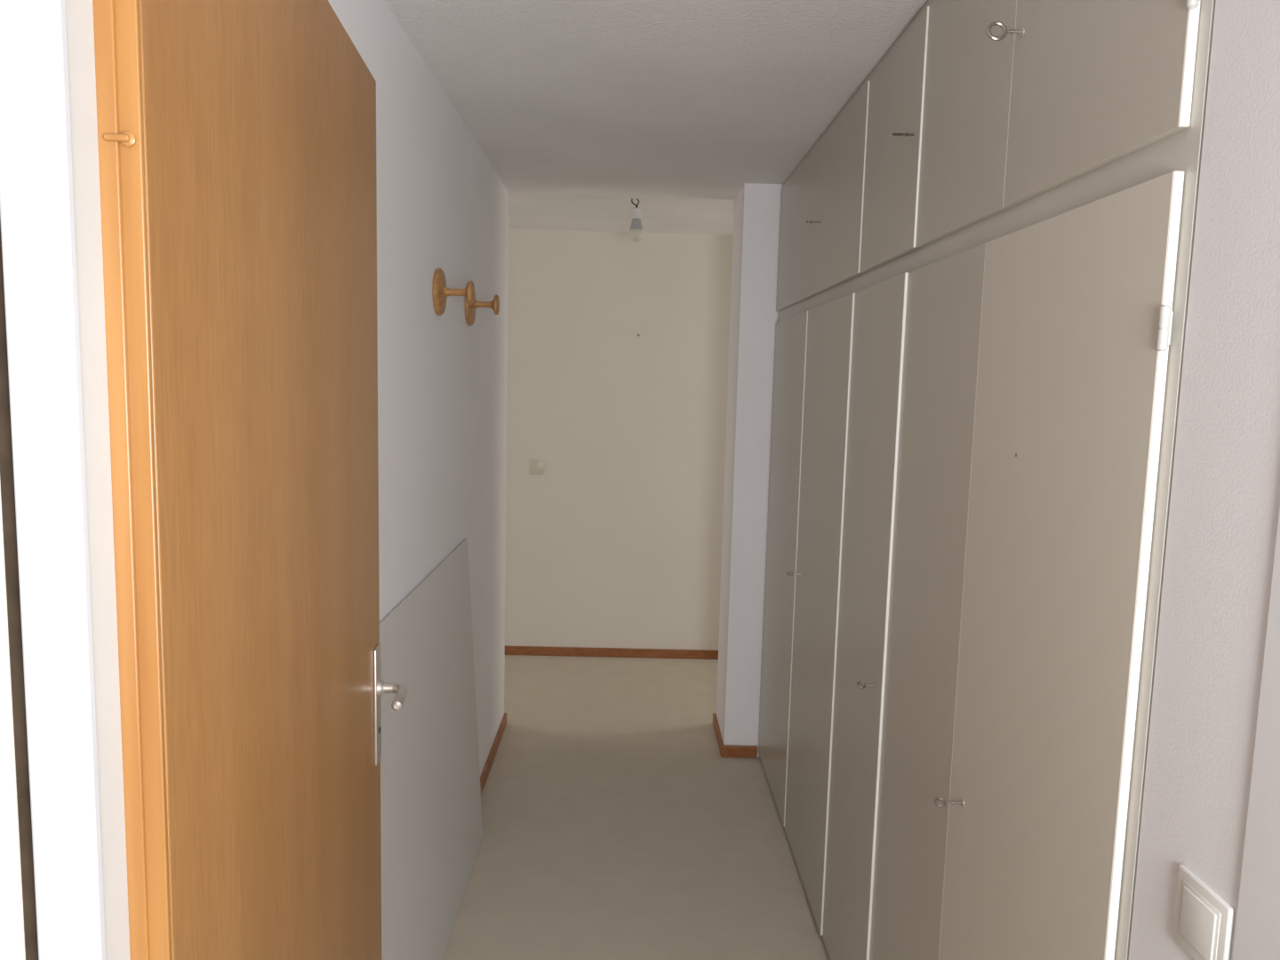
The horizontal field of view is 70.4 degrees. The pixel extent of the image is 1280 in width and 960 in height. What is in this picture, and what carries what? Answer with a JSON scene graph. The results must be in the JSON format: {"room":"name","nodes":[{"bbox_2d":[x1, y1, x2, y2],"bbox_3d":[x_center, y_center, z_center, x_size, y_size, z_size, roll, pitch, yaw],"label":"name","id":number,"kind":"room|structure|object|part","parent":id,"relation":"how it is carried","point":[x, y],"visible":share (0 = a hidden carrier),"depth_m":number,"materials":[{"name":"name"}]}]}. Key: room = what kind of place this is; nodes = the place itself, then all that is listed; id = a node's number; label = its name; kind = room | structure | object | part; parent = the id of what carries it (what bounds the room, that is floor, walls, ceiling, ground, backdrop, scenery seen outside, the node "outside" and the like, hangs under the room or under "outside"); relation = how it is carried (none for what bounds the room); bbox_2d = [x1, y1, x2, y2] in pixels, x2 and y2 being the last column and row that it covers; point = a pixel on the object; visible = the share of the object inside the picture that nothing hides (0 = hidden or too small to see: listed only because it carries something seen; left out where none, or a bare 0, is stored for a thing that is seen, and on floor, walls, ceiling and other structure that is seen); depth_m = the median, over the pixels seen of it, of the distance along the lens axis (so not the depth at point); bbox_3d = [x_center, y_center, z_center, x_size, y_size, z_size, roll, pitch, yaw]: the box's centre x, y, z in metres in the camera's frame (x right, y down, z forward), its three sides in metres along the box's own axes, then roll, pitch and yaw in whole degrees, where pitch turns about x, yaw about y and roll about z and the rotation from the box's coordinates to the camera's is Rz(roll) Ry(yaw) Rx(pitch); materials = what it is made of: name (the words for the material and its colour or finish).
{"room":"apartment hallway","nodes":[
{"label":"apartment hallway","id":0,"kind":"room"},
{"bbox_2d":[0,482,25,959],"bbox_3d":[-1.425,0.281,0.679,1.985,2.420,0.120,1,6,-1],"label":"wall","id":1,"kind":"structure","parent":0,"point":[12,919],"depth_m":0.62,"materials":[{"name":"white paint"}]},
{"bbox_2d":[0,216,38,959],"bbox_3d":[-0.429,0.488,0.674,0.015,2.060,0.038,1,6,-1],"label":"strip","id":2,"kind":"object","parent":1,"relation":"attached to","point":[6,460],"depth_m":0.61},
{"bbox_2d":[0,0,130,959],"bbox_3d":[-0.400,0.489,0.667,0.043,2.060,0.042,1,6,-1],"label":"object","id":3,"kind":"structure","parent":1,"relation":"attached to","point":[37,204],"depth_m":0.60,"materials":[{"name":"white paint"}]},
{"bbox_2d":[92,0,407,959],"bbox_3d":[-0.389,0.440,1.110,0.096,2.044,0.854,1,6,-6],"label":"door","id":4,"kind":"structure","parent":1,"relation":"in","point":[236,139],"depth_m":0.83,"materials":[{"name":"orange wood"}]},
{"bbox_3d":[-0.432,0.369,1.491,0.005,0.195,0.040,1,6,-6],"label":"handle plate","id":5,"kind":"part","parent":4,"relation":"part of","materials":[{"name":"silver metal"}]},
{"bbox_3d":[-0.400,0.346,1.454,0.051,0.024,0.099,1,6,-6],"label":"lever handle","id":6,"kind":"part","parent":4,"relation":"part of","materials":[{"name":"silver metal"}]},
{"bbox_2d":[328,0,508,777],"bbox_3d":[-0.638,0.109,2.400,0.120,2.420,3.320,1,6,-1],"label":"wall","id":7,"kind":"structure","parent":0,"point":[442,204],"depth_m":2.52,"materials":[{"name":"white paint"}]},
{"bbox_2d":[432,268,474,315],"bbox_3d":[-0.514,-0.522,2.522,0.104,0.128,0.128,1,6,-1],"label":"coat hook","id":8,"kind":"object","parent":7,"relation":"attached to","point":[440,292],"visible":1,"depth_m":2.50,"materials":[{"name":"brown wood"}]},
{"bbox_3d":[-0.472,-0.521,2.522,0.019,0.066,0.066,1,6,-1],"label":"knob","id":9,"kind":"part","parent":8,"relation":"part of","materials":[{"name":"brown wood"}]},
{"bbox_2d":[464,284,499,325],"bbox_3d":[-0.520,-0.582,3.008,0.104,0.141,0.141,1,6,-1],"label":"coat hook","id":10,"kind":"object","parent":7,"relation":"attached to","point":[494,304],"visible":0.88,"depth_m":2.99,"materials":[{"name":"brown wood"}]},
{"bbox_3d":[-0.477,-0.581,3.009,0.019,0.066,0.066,1,6,-1],"label":"knob","id":11,"kind":"part","parent":10,"relation":"part of","materials":[{"name":"brown wood"}]},
{"bbox_2d":[480,712,507,795],"bbox_3d":[-0.661,1.284,2.542,0.133,0.052,3.323,1,6,-1],"label":"baseboard","id":12,"kind":"structure","parent":7,"relation":"attached to","point":[486,770],"depth_m":3.77,"materials":[{"name":"brown wood"}]},
{"bbox_2d":[504,228,733,650],"bbox_3d":[-0.071,-0.186,5.171,5.600,2.420,0.120,1,6,-1],"label":"wall","id":13,"kind":"structure","parent":0,"point":[617,543],"depth_m":5.10,"materials":[{"name":"beige paint"}]},
{"bbox_2d":[528,459,543,474],"bbox_3d":[-0.585,-0.072,5.113,0.082,0.082,0.010,1,6,-1],"label":"light switch","id":14,"kind":"object","parent":13,"relation":"attached to","point":[535,467],"visible":1,"depth_m":5.11,"materials":[{"name":"beige plastic"}]},
{"bbox_2d":[504,645,718,659],"bbox_3d":[-0.100,0.998,5.236,5.200,0.052,0.013,1,6,-1],"label":"baseboard","id":15,"kind":"structure","parent":13,"relation":"attached to","point":[539,651],"depth_m":5.23,"materials":[{"name":"brown wood"}]},
{"bbox_2d":[442,655,830,959],"bbox_3d":[-0.063,1.429,1.970,5.600,0.080,6.800,1,6,-1],"label":"floor","id":16,"kind":"structure","parent":0,"point":[616,825],"depth_m":3.20,"materials":[{"name":"beige linoleum"}]},
{"bbox_2d":[379,538,482,959],"bbox_3d":[-0.559,0.801,2.382,0.064,1.051,1.470,1,6,-1],"label":"board","id":17,"kind":"object","parent":16,"relation":"on","point":[431,821],"visible":0.76,"depth_m":2.40,"materials":[{"name":"white wood"}]},
{"bbox_2d":[758,144,1202,959],"bbox_3d":[0.824,0.423,2.431,0.661,1.862,2.738,1,6,-1],"label":"wardrobe","id":18,"kind":"object","parent":16,"relation":"on","point":[972,440],"visible":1,"depth_m":1.49,"materials":[{"name":"paint"}]},
{"bbox_3d":[0.535,0.296,3.447,0.012,1.805,0.670,1,6,-1],"label":"door","id":19,"kind":"part","parent":18,"relation":"part of","materials":[{"name":"paint"}]},
{"bbox_3d":[0.542,0.368,2.800,0.012,1.805,0.628,1,6,0],"label":"door","id":20,"kind":"part","parent":18,"relation":"part of","materials":[{"name":"paint"}]},
{"bbox_3d":[0.548,0.429,2.258,0.018,1.805,0.458,1,6,-1],"label":"door","id":21,"kind":"part","parent":18,"relation":"part of","materials":[{"name":"paint"}]},
{"bbox_3d":[0.556,0.478,1.819,0.012,1.805,0.423,1,6,-1],"label":"door","id":22,"kind":"part","parent":18,"relation":"part of","materials":[{"name":"paint"}]},
{"bbox_3d":[0.551,0.553,1.553,0.002,0.015,0.015,1,6,-1],"label":"keyhole plate","id":23,"kind":"part","parent":18,"relation":"part of","materials":[{"name":"silver metal"}]},
{"bbox_2d":[776,0,1215,317],"bbox_3d":[0.852,-0.762,2.299,0.667,0.524,2.738,1,6,-1],"label":"upper cabinet","id":24,"kind":"object","parent":18,"relation":"on","point":[982,116],"visible":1,"depth_m":1.53,"materials":[{"name":"paint"}]},
{"bbox_3d":[0.567,-0.881,3.290,0.012,0.478,0.720,1,6,-1],"label":"door","id":25,"kind":"part","parent":24,"relation":"part of","materials":[{"name":"paint"}]},
{"bbox_3d":[0.574,-0.806,2.624,0.012,0.478,0.618,1,6,-1],"label":"door","id":26,"kind":"part","parent":24,"relation":"part of","materials":[{"name":"paint"}]},
{"bbox_3d":[0.580,-0.746,2.087,0.012,0.478,0.458,1,6,0],"label":"door","id":27,"kind":"part","parent":24,"relation":"part of","materials":[{"name":"paint"}]},
{"bbox_3d":[0.587,-0.696,1.637,0.012,0.478,0.443,1,6,-1],"label":"door","id":28,"kind":"part","parent":24,"relation":"part of","materials":[{"name":"paint"}]},
{"bbox_3d":[0.584,-0.685,1.386,0.002,0.015,0.015,1,6,-1],"label":"keyhole plate","id":29,"kind":"part","parent":24,"relation":"part of","materials":[{"name":"silver metal"}]},
{"bbox_3d":[0.592,-0.645,1.185,0.012,0.478,0.463,1,6,-1],"label":"door","id":30,"kind":"part","parent":24,"relation":"part of","materials":[{"name":"paint"}]},
{"bbox_3d":[0.561,0.531,1.347,0.013,1.805,0.523,1,6,-1],"label":"door","id":31,"kind":"part","parent":18,"relation":"part of","materials":[{"name":"paint"}]},
{"bbox_2d":[384,0,927,234],"bbox_3d":[0.000,-1.038,1.695,5.600,0.112,6.800,1,6,-1],"label":"ceiling","id":32,"kind":"structure","parent":0,"point":[581,109],"depth_m":2.48,"materials":[{"name":"paint"}]},
{"bbox_2d":[629,198,643,241],"bbox_3d":[-0.015,-1.165,4.066,0.064,0.190,0.064,1,6,-1],"label":"ceiling lamp","id":33,"kind":"object","parent":32,"relation":"hanging from","point":[636,231],"visible":1,"depth_m":4.05,"materials":[{"name":"white glass"}]},
{"bbox_2d":[629,217,642,230],"bbox_3d":[-0.016,-1.147,4.068,0.060,0.052,0.060,1,6,-1],"label":"base","id":34,"kind":"object","parent":33,"relation":"in","point":[636,223],"depth_m":4.05,"materials":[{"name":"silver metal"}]},
{"bbox_2d":[632,208,640,218],"bbox_3d":[-0.015,-1.194,4.063,0.042,0.048,0.042,1,6,-1],"label":"socket","id":35,"kind":"object","parent":33,"relation":"attached to","point":[636,212],"depth_m":4.05,"materials":[{"name":"white plastic"}]},
{"bbox_3d":[-0.017,-1.097,4.073,0.064,0.055,0.064,1,6,-1],"label":"bulb","id":36,"kind":"part","parent":33,"relation":"part of","materials":[{"name":"white glass"}]},
{"bbox_2d":[715,183,783,757],"bbox_3d":[0.815,-0.026,3.941,0.857,2.420,0.360,1,6,-1],"label":"wall pillar","id":37,"kind":"structure","parent":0,"point":[754,316],"depth_m":3.77,"materials":[{"name":"white paint"}]},
{"bbox_2d":[712,712,757,758],"bbox_3d":[0.779,1.150,4.072,0.870,0.052,0.386,1,6,-1],"label":"baseboard","id":38,"kind":"structure","parent":37,"relation":"attached to","point":[725,750],"depth_m":3.88,"materials":[{"name":"brown wood"}]},
{"bbox_2d":[1128,0,1279,959],"bbox_3d":[0.648,0.382,0.244,0.120,2.420,1.585,1,6,-1],"label":"wall","id":39,"kind":"structure","parent":0,"point":[1225,500],"depth_m":0.92,"materials":[{"name":"white paint"}]},
{"bbox_2d":[1172,864,1235,959],"bbox_3d":[0.572,0.453,0.925,0.010,0.084,0.084,1,6,-1],"label":"light switch","id":40,"kind":"object","parent":39,"relation":"attached to","point":[1203,921],"visible":1,"depth_m":0.92,"materials":[{"name":"white plastic"}]},
{"bbox_2d":[1232,504,1279,959],"bbox_3d":[0.574,0.496,0.824,0.004,2.060,0.114,1,6,-1],"label":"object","id":41,"kind":"structure","parent":39,"relation":"attached to","point":[1257,932],"depth_m":0.84,"materials":[{"name":"white paint"}]}
]}

